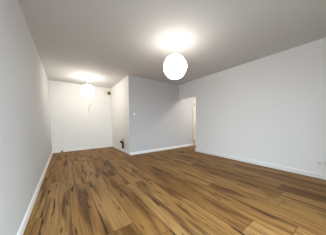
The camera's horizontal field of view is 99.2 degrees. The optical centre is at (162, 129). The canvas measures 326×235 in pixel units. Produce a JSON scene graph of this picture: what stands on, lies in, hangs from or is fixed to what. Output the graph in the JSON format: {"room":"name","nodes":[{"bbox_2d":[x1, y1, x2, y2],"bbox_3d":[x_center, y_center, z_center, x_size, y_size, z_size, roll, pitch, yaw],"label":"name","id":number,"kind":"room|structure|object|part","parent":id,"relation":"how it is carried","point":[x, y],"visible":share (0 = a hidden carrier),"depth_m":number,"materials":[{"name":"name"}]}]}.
{"room":"empty living room","nodes":[
{"label":"empty living room","id":0,"kind":"room"},
{"bbox_2d":[0,0,51,234],"bbox_3d":[-2.122,-0.303,2.166,0.120,2.650,7.010,-3,4,-35],"label":"wall","id":1,"kind":"structure","parent":0,"point":[25,122],"depth_m":1.55,"materials":[{"name":"paint"}]},
{"bbox_2d":[17,151,52,234],"bbox_3d":[-2.054,0.969,2.281,0.016,0.095,7.010,-3,4,-35],"label":"baseboard","id":2,"kind":"structure","parent":1,"relation":"attached to","point":[21,230],"depth_m":1.82,"materials":[{"name":"white wood"}]},
{"bbox_2d":[48,80,112,150],"bbox_3d":[-3.251,-0.504,5.732,2.417,2.650,0.120,-3,4,-35],"label":"wall","id":3,"kind":"structure","parent":0,"point":[73,125],"depth_m":5.55,"materials":[{"name":"paint"}]},
{"bbox_2d":[53,145,111,152],"bbox_3d":[-3.199,0.774,5.752,2.145,0.095,0.016,-3,4,-35],"label":"baseboard","id":4,"kind":"structure","parent":3,"relation":"attached to","point":[103,146],"depth_m":5.66,"materials":[{"name":"white wood"}]},
{"bbox_2d":[104,90,110,95],"bbox_3d":[-2.458,-1.630,6.157,0.288,0.260,0.010,-3,4,-35],"label":"duct opening","id":5,"kind":"object","parent":3,"relation":"attached to","point":[106,92],"visible":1,"depth_m":6.15,"materials":[{"name":"paint"}]},
{"bbox_2d":[111,76,129,151],"bbox_3d":[-1.679,-0.506,5.502,0.120,2.650,2.076,-3,4,-35],"label":"wall","id":6,"kind":"structure","parent":0,"point":[120,91],"depth_m":5.27,"materials":[{"name":"paint"}]},
{"bbox_2d":[112,145,129,154],"bbox_3d":[-1.714,0.772,5.527,0.016,0.095,2.104,-3,4,-35],"label":"baseboard","id":7,"kind":"structure","parent":6,"relation":"attached to","point":[114,146],"depth_m":5.31,"materials":[{"name":"white wood"}]},
{"bbox_2d":[128,75,195,151],"bbox_3d":[0.467,-0.546,5.811,3.978,2.650,0.120,-3,4,-35],"label":"wall","id":8,"kind":"structure","parent":0,"point":[161,119],"depth_m":5.26,"materials":[{"name":"paint"}]},
{"bbox_2d":[130,144,192,154],"bbox_3d":[0.132,0.752,5.557,3.028,0.095,0.016,-3,4,-35],"label":"baseboard","id":9,"kind":"structure","parent":8,"relation":"attached to","point":[186,145],"depth_m":5.35,"materials":[{"name":"white wood"}]},
{"bbox_2d":[193,99,195,144],"bbox_3d":[1.742,-0.343,6.646,0.930,2.120,0.103,-3,4,-35],"label":"door","id":10,"kind":"structure","parent":8,"relation":"in","point":[194,101],"depth_m":6.45,"materials":[{"name":"wood"}]},
{"bbox_2d":[18,0,325,87],"bbox_3d":[0.422,-1.809,3.897,6.395,0.100,7.250,-3,4,-35],"label":"ceiling","id":11,"kind":"structure","parent":0,"point":[106,42],"depth_m":2.40,"materials":[{"name":"paint"}]},
{"bbox_2d":[81,76,94,96],"bbox_3d":[-2.546,-1.447,4.693,0.411,0.658,0.417,-3,4,-35],"label":"pendant lamp","id":12,"kind":"object","parent":11,"relation":"hanging from","point":[87,90],"visible":1,"depth_m":4.57,"materials":[{"name":"white plastic"}]},
{"bbox_3d":[-2.545,-1.317,4.701,0.411,0.396,0.417,-3,4,-35],"label":"lamp shade","id":13,"kind":"part","parent":12,"relation":"part of","materials":[{"name":"white"}]},
{"bbox_2d":[164,41,186,78],"bbox_3d":[0.235,-1.344,2.700,0.451,0.682,0.458,-3,4,-35],"label":"pendant lamp","id":14,"kind":"object","parent":11,"relation":"hanging from","point":[175,65],"visible":1,"depth_m":2.55,"materials":[{"name":"white plastic"}]},
{"bbox_3d":[0.236,-1.220,2.707,0.451,0.435,0.458,-3,4,-35],"label":"lamp shade","id":15,"kind":"part","parent":14,"relation":"part of","materials":[{"name":"white"}]},
{"bbox_2d":[23,145,325,234],"bbox_3d":[0.449,0.936,4.061,6.395,0.100,7.250,-3,4,-35],"label":"floor","id":16,"kind":"structure","parent":0,"point":[107,190],"depth_m":2.08,"materials":[{"name":"brown wood"}]},
{"bbox_2d":[179,37,325,174],"bbox_3d":[2.163,-0.451,3.925,0.120,2.650,4.923,-3,4,-35],"label":"wall","id":17,"kind":"structure","parent":0,"point":[271,109],"depth_m":3.28,"materials":[{"name":"paint"}]},
{"bbox_2d":[195,149,325,179],"bbox_3d":[2.430,0.844,3.630,0.136,0.095,4.023,-3,4,-35],"label":"baseboard","id":18,"kind":"structure","parent":17,"relation":"attached to","point":[293,170],"depth_m":3.31,"materials":[{"name":"white wood"}]},
{"bbox_2d":[317,161,325,165],"bbox_3d":[3.045,0.644,2.646,0.014,0.084,0.155,-3,4,-35],"label":"wall outlet","id":19,"kind":"object","parent":17,"relation":"attached to","point":[322,163],"visible":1,"depth_m":2.65,"materials":[{"name":"white plastic"}]}
]}

